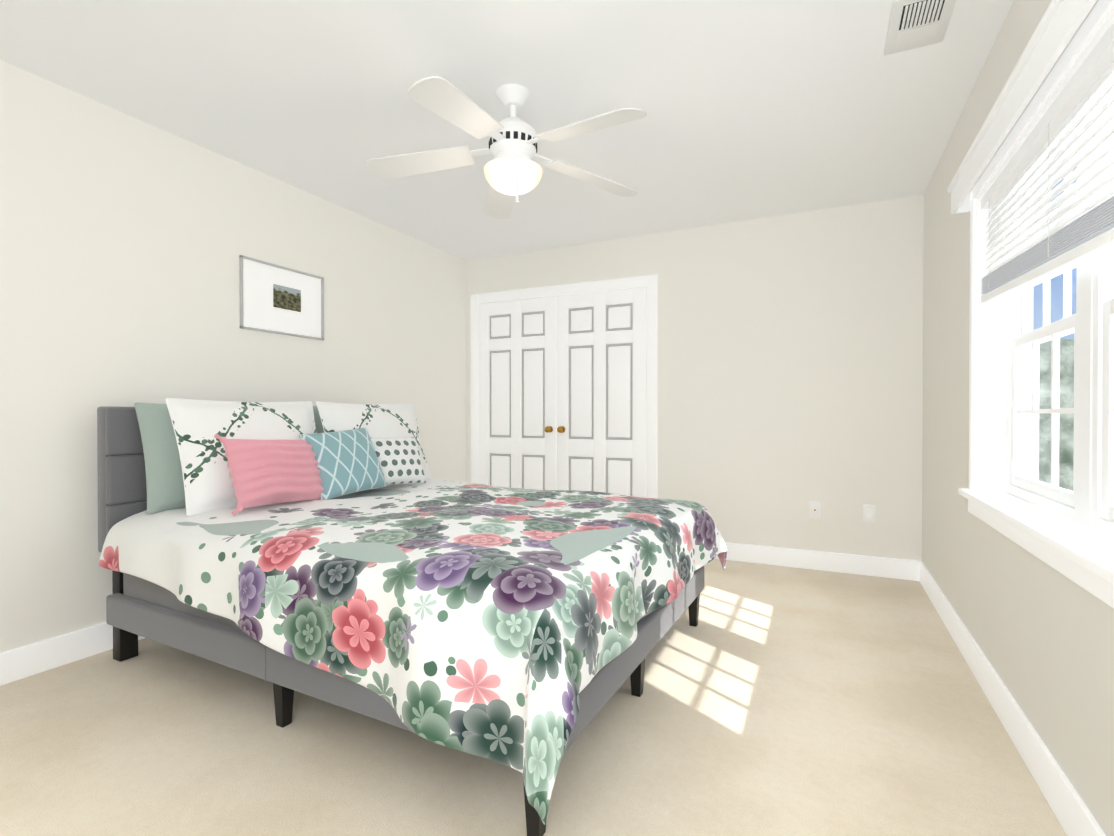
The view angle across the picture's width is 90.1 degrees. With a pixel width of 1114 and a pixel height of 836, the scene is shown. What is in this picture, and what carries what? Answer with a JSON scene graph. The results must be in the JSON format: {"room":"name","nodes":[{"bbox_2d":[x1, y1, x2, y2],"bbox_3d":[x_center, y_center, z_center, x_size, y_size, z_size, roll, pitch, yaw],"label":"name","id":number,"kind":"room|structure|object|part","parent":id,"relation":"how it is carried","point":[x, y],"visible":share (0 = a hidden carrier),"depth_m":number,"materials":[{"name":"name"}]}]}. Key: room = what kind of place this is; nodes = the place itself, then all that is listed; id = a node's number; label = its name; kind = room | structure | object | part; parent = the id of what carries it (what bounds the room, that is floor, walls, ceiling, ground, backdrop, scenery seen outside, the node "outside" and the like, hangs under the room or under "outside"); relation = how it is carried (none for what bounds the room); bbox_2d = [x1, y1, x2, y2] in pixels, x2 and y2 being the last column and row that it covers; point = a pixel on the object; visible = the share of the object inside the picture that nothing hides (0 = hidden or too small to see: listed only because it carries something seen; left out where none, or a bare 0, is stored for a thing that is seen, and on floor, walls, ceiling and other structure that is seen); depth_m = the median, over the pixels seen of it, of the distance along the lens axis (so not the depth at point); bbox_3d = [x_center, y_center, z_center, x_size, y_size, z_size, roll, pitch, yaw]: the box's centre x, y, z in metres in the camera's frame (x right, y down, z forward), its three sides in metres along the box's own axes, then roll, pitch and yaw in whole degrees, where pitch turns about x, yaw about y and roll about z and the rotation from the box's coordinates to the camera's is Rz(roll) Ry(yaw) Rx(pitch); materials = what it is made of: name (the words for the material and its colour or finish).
{"room":"bedroom","nodes":[
{"label":"bedroom","id":0,"kind":"room"},
{"bbox_2d":[0,60,465,652],"bbox_3d":[-1.876,-0.183,2.912,0.100,2.440,4.900,0,0,26],"label":"wall","id":1,"kind":"structure","parent":0,"point":[126,240],"depth_m":2.61,"materials":[{"name":"paint"}]},
{"bbox_2d":[0,622,144,685],"bbox_3d":[-1.817,0.975,2.892,0.030,0.125,4.700,0,0,26],"label":"baseboard","id":2,"kind":"structure","parent":1,"relation":"attached to","point":[28,660],"depth_m":2.31,"materials":[{"name":"white"}]},
{"bbox_2d":[239,255,323,339],"bbox_3d":[-1.619,-0.696,3.306,0.020,0.400,0.560,0,0,26],"label":"picture frame","id":3,"kind":"object","parent":1,"relation":"attached to","point":[276,299],"visible":0.98,"depth_m":3.28,"materials":[{"name":"white"}]},
{"bbox_2d":[273,284,300,311],"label":"print","id":4,"kind":"object","parent":3,"relation":"attached to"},
{"bbox_2d":[0,0,1013,259],"bbox_3d":[-0.231,-1.427,2.117,3.745,0.060,4.900,0,0,26],"label":"ceiling","id":5,"kind":"structure","parent":0,"point":[760,108],"depth_m":2.38,"materials":[{"name":"white paint"}]},
{"bbox_2d":[365,76,646,218],"bbox_3d":[-0.204,-1.153,2.352,1.258,0.492,1.217,0,0,26],"label":"fan","id":6,"kind":"object","parent":5,"relation":"hanging from","point":[512,169],"visible":1,"depth_m":2.33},
{"bbox_2d":[884,0,955,55],"bbox_3d":[1.273,-1.389,1.953,0.190,0.014,0.310,0,0,26],"label":"ceiling vent","id":7,"kind":"object","parent":5,"relation":"in","point":[913,24],"visible":1,"depth_m":1.95,"materials":[{"name":"white metal"}]},
{"bbox_2d":[0,559,1066,835],"bbox_3d":[-0.231,1.073,2.136,3.745,0.060,4.900,0,0,26],"label":"floor","id":8,"kind":"structure","parent":0,"point":[780,701],"depth_m":1.75,"materials":[{"name":"carpet"}]},
{"bbox_2d":[97,398,726,835],"bbox_3d":[-0.562,0.475,2.542,2.283,1.130,1.885,0,0,28],"label":"bed","id":9,"kind":"object","parent":8,"relation":"on","point":[353,558],"visible":1,"depth_m":1.92,"materials":[{"name":"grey fabric"}]},
{"bbox_2d":[223,439,323,508],"bbox_3d":[-1.261,0.240,2.508,0.183,0.310,0.466,-23,-11,21],"label":"pillow","id":10,"kind":"object","parent":9,"relation":"on","point":[260,473],"depth_m":2.42,"materials":[{"name":"pink fabric"}]},
{"bbox_2d":[300,427,385,499],"bbox_3d":[-1.077,0.223,2.829,0.152,0.350,0.400,-27,-10,29],"label":"pillow","id":11,"kind":"object","parent":9,"relation":"on","point":[345,462],"depth_m":2.75,"materials":[{"name":"teal fabric"}]},
{"bbox_3d":[-0.573,0.590,2.563,2.035,0.360,1.580,0,0,28],"label":"mattress","id":12,"kind":"part","parent":9,"relation":"part of","materials":[{"name":"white fabric"}]},
{"bbox_2d":[466,195,923,560],"bbox_3d":[0.848,-0.193,4.271,3.645,2.440,0.100,0,0,26],"label":"wall","id":13,"kind":"structure","parent":0,"point":[790,366],"depth_m":3.86,"materials":[{"name":"paint"}]},
{"bbox_2d":[471,275,657,497],"bbox_3d":[-0.016,-0.035,4.579,1.700,2.120,0.091,0,0,26],"label":"double door","id":14,"kind":"structure","parent":13,"relation":"attached to","point":[564,387],"depth_m":4.56,"materials":[{"name":"white wood"}]},
{"bbox_2d":[714,542,915,580],"bbox_3d":[1.534,0.967,3.887,1.680,0.125,0.016,0,0,26],"label":"baseboard","id":15,"kind":"structure","parent":13,"relation":"attached to","point":[807,559],"depth_m":3.75,"materials":[{"name":"white"}]},
{"bbox_2d":[809,501,820,518],"bbox_3d":[1.754,0.626,3.780,0.070,0.114,0.016,0,0,26],"label":"electrical outlet","id":16,"kind":"object","parent":13,"relation":"attached to","point":[814,507],"depth_m":3.78,"materials":[{"name":"white plastic"}]},
{"bbox_2d":[863,505,874,522],"bbox_3d":[2.046,0.627,3.644,0.070,0.114,0.010,0,0,26],"label":"electrical outlet","id":17,"kind":"object","parent":13,"relation":"attached to","point":[868,511],"depth_m":3.64,"materials":[{"name":"white plastic"}]},
{"bbox_2d":[922,0,1113,835],"bbox_3d":[1.380,-0.171,1.357,0.175,2.440,4.700,0,0,26],"label":"wall","id":18,"kind":"structure","parent":0,"point":[1041,632],"depth_m":2.03,"materials":[{"name":"paint"}]},
{"bbox_2d":[916,561,1105,835],"bbox_3d":[1.292,0.986,1.408,0.020,0.125,4.700,0,0,26],"label":"baseboard","id":19,"kind":"structure","parent":18,"relation":"attached to","point":[1072,812],"depth_m":1.72,"materials":[{"name":"white"}]},
{"bbox_2d":[958,0,1113,607],"bbox_3d":[1.463,-0.273,1.583,0.220,1.350,1.670,0,0,26],"label":"window","id":20,"kind":"structure","parent":18,"relation":"in","point":[1001,335],"depth_m":1.79,"materials":[{"name":"white"}]},
{"bbox_2d":[947,0,1113,303],"bbox_3d":[1.394,-0.169,1.616,0.158,1.632,1.666,0,0,26],"label":"window blind","id":21,"kind":"object","parent":20,"relation":"attached to","point":[1045,243],"visible":1,"depth_m":1.56,"materials":[{"name":"white plastic"}]},
{"label":"outside","id":22,"kind":"structure","parent":0,"visible":0},
{"bbox_2d":[1039,339,1073,490],"bbox_3d":[-0.265,-4.957,2.107,52.000,20.000,52.000,0,0,26],"label":"trees","id":23,"kind":"object","parent":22,"point":[1046,375],"depth_m":20.27,"materials":[{"name":"green plant"}]}
]}

